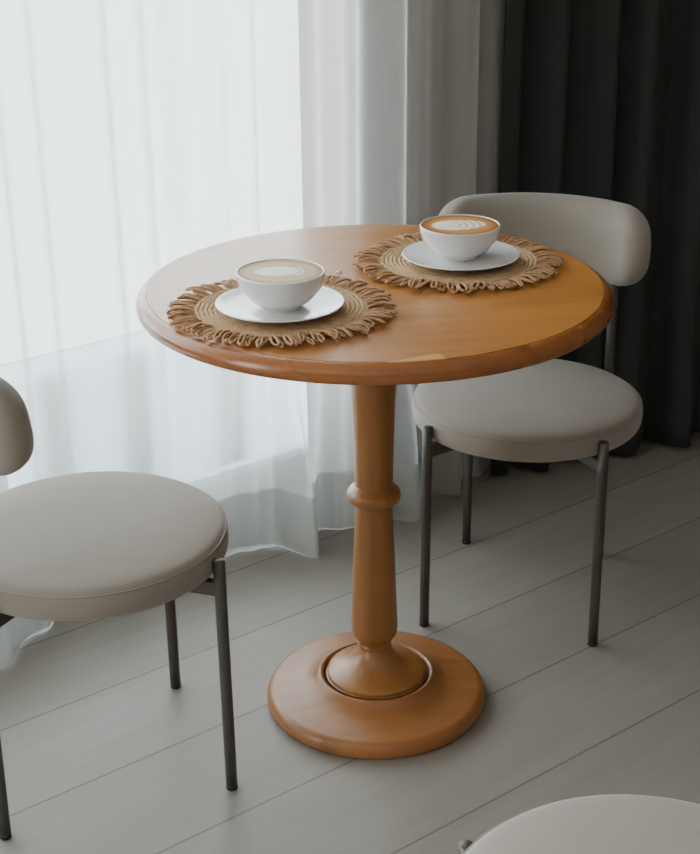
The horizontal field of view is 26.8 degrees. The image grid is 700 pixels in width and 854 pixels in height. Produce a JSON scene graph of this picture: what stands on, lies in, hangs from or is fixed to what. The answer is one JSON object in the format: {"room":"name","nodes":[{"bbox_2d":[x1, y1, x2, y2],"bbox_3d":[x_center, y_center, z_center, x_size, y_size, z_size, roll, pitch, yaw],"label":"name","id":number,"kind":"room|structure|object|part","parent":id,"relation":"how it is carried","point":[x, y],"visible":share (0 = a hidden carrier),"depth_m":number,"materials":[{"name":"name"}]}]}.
{"room":"dining room","nodes":[
{"label":"dining room","id":0,"kind":"room"},
{"bbox_2d":[0,431,699,853],"bbox_3d":[0.758,1.175,0.990,7.000,0.100,5.420,-17,28,-35],"label":"floor","id":1,"kind":"structure","parent":0,"point":[101,755],"depth_m":2.57,"materials":[{"name":"grey wood"}]},
{"bbox_2d":[0,377,237,840],"bbox_3d":[-0.409,0.197,2.254,0.459,0.748,0.437,-10,24,-20],"label":"dining chair","id":2,"kind":"object","parent":1,"relation":"on","point":[84,546],"visible":1,"depth_m":2.17,"materials":[{"name":"beige fabric"}]},
{"bbox_3d":[-0.521,0.313,2.093,0.019,0.649,0.025,9,25,21],"label":"leg","id":3,"kind":"part","parent":2,"relation":"part of","materials":[{"name":"black metal"}]},
{"bbox_3d":[-0.554,-0.055,2.084,0.139,0.150,0.403,-10,24,-20],"label":"backrest","id":4,"kind":"part","parent":2,"relation":"part of","materials":[{"name":"beige fabric"}]},
{"bbox_3d":[-0.413,0.211,2.258,0.350,0.022,0.317,-10,24,-20],"label":"seat frame","id":5,"kind":"part","parent":2,"relation":"part of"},
{"bbox_3d":[-0.399,0.168,2.247,0.425,0.064,0.425,-10,24,-20],"label":"seat","id":6,"kind":"part","parent":2,"relation":"part of","materials":[{"name":"beige fabric"}]},
{"bbox_3d":[-0.310,0.269,2.512,0.018,0.400,0.022,9,25,21],"label":"leg","id":7,"kind":"part","parent":2,"relation":"part of","materials":[{"name":"grey metal"}]},
{"bbox_3d":[-0.190,0.380,2.245,0.022,0.400,0.018,8,24,21],"label":"leg","id":8,"kind":"part","parent":2,"relation":"part of","materials":[{"name":"black metal"}]},
{"bbox_2d":[136,224,614,759],"bbox_3d":[0.042,0.124,2.411,0.746,0.750,0.746,-3,23,-6],"label":"pedestal table","id":9,"kind":"object","parent":1,"relation":"on","point":[374,690],"visible":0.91,"depth_m":2.36,"materials":[{"name":"brown wood"}]},
{"bbox_2d":[166,270,396,347],"bbox_3d":[-0.100,-0.175,2.137,0.333,0.017,0.336,-3,23,-5],"label":"placemat","id":10,"kind":"object","parent":9,"relation":"on","point":[188,315],"visible":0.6,"depth_m":2.08,"materials":[{"name":"wicker"}]},
{"bbox_2d":[215,286,344,322],"bbox_3d":[-0.101,-0.175,2.115,0.186,0.014,0.186,11,25,25],"label":"saucer","id":11,"kind":"object","parent":10,"relation":"on","point":[234,303],"visible":0.66,"depth_m":2.10,"materials":[{"name":"white ceramic"}]},
{"bbox_2d":[236,258,324,311],"bbox_3d":[-0.099,-0.198,2.105,0.127,0.052,0.127,-3,23,-6],"label":"coffee cup","id":12,"kind":"object","parent":11,"relation":"on","point":[287,297],"visible":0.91,"depth_m":2.06,"materials":[{"name":"white ceramic"}]},
{"bbox_2d":[238,260,322,283],"bbox_3d":[-0.099,-0.218,2.097,0.120,0.008,0.120,-2,23,-3],"label":"latte","id":13,"kind":"object","parent":12,"relation":"in","point":[271,271],"visible":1,"depth_m":2.10,"materials":[{"name":"liquid"}]},
{"bbox_2d":[352,232,564,293],"bbox_3d":[0.172,-0.269,2.354,0.334,0.016,0.332,-6,23,-13],"label":"placemat","id":14,"kind":"object","parent":9,"relation":"on","point":[390,263],"visible":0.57,"depth_m":2.30,"materials":[{"name":"wicker"}]},
{"bbox_2d":[402,241,519,270],"bbox_3d":[0.176,-0.270,2.334,0.186,0.014,0.186,-19,29,-37],"label":"saucer","id":15,"kind":"object","parent":14,"relation":"on","point":[500,254],"visible":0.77,"depth_m":2.32,"materials":[{"name":"white ceramic"}]},
{"bbox_2d":[420,214,500,260],"bbox_3d":[0.174,-0.296,2.330,0.127,0.052,0.127,-3,23,-6],"label":"coffee cup","id":16,"kind":"object","parent":15,"relation":"on","point":[450,247],"visible":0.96,"depth_m":2.28,"materials":[{"name":"white ceramic"}]},
{"bbox_2d":[422,215,497,234],"bbox_3d":[0.174,-0.315,2.322,0.120,0.008,0.120,-4,23,-9],"label":"latte","id":17,"kind":"object","parent":16,"relation":"in","point":[454,224],"visible":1,"depth_m":2.32,"materials":[{"name":"liquid"}]},
{"bbox_2d":[412,192,650,646],"bbox_3d":[0.331,-0.022,2.754,0.437,0.748,0.459,5,23,13],"label":"dining chair","id":18,"kind":"object","parent":1,"relation":"on","point":[554,410],"visible":0.83,"depth_m":2.69,"materials":[{"name":"beige fabric"}]},
{"bbox_3d":[0.139,0.184,2.703,0.022,0.400,0.018,-14,26,-28],"label":"leg","id":19,"kind":"part","parent":18,"relation":"part of","materials":[{"name":"grey metal"}]},
{"bbox_3d":[0.242,-0.061,2.961,0.019,0.649,0.025,-13,26,-28],"label":"leg","id":20,"kind":"part","parent":18,"relation":"part of","materials":[{"name":"grey metal"}]},
{"bbox_3d":[0.332,-0.009,2.764,0.317,0.022,0.350,5,23,13],"label":"seat frame","id":21,"kind":"part","parent":18,"relation":"part of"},
{"bbox_3d":[0.328,-0.044,2.733,0.425,0.064,0.425,5,23,13],"label":"seat","id":22,"kind":"part","parent":18,"relation":"part of","materials":[{"name":"beige fabric"}]},
{"bbox_3d":[0.365,-0.356,2.776,0.403,0.150,0.139,5,23,13],"label":"backrest","id":23,"kind":"part","parent":18,"relation":"part of","materials":[{"name":"beige fabric"}]},
{"bbox_3d":[0.444,0.211,2.631,0.018,0.400,0.022,-13,26,-28],"label":"leg","id":24,"kind":"part","parent":18,"relation":"part of","materials":[{"name":"grey metal"}]},
{"bbox_3d":[0.506,-0.038,2.899,0.025,0.649,0.019,-14,26,-28],"label":"leg","id":25,"kind":"part","parent":18,"relation":"part of","materials":[{"name":"grey metal"}]},
{"bbox_2d":[457,794,699,853],"bbox_3d":[0.308,0.526,1.451,0.460,0.748,0.437,-3,23,-5],"label":"dining chair","id":26,"kind":"object","parent":1,"relation":"on","point":[613,823],"visible":1,"depth_m":1.55,"materials":[{"name":"beige fabric"}]},
{"bbox_3d":[0.125,0.628,1.646,0.022,0.400,0.018,17,28,36],"label":"leg","id":27,"kind":"part","parent":26,"relation":"part of","materials":[{"name":"black metal"}]},
{"bbox_2d":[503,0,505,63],"bbox_3d":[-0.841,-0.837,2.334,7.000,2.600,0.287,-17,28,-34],"label":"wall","id":28,"kind":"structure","parent":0,"point":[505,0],"depth_m":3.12,"materials":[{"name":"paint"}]},
{"bbox_2d":[0,0,504,669],"bbox_3d":[-0.623,-0.762,2.255,2.421,2.520,0.150,-16,27,-33],"label":"sheer curtain","id":29,"kind":"object","parent":28,"relation":"hanging from","point":[137,137],"visible":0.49,"depth_m":2.73,"materials":[{"name":"white fabric"}]},
{"bbox_2d":[491,0,699,475],"bbox_3d":[1.035,-1.197,3.240,1.642,2.500,0.185,-13,26,-28],"label":"curtain","id":30,"kind":"object","parent":28,"relation":"hanging from","point":[601,98],"visible":0.69,"depth_m":3.19,"materials":[{"name":"grey fabric"}]}
]}

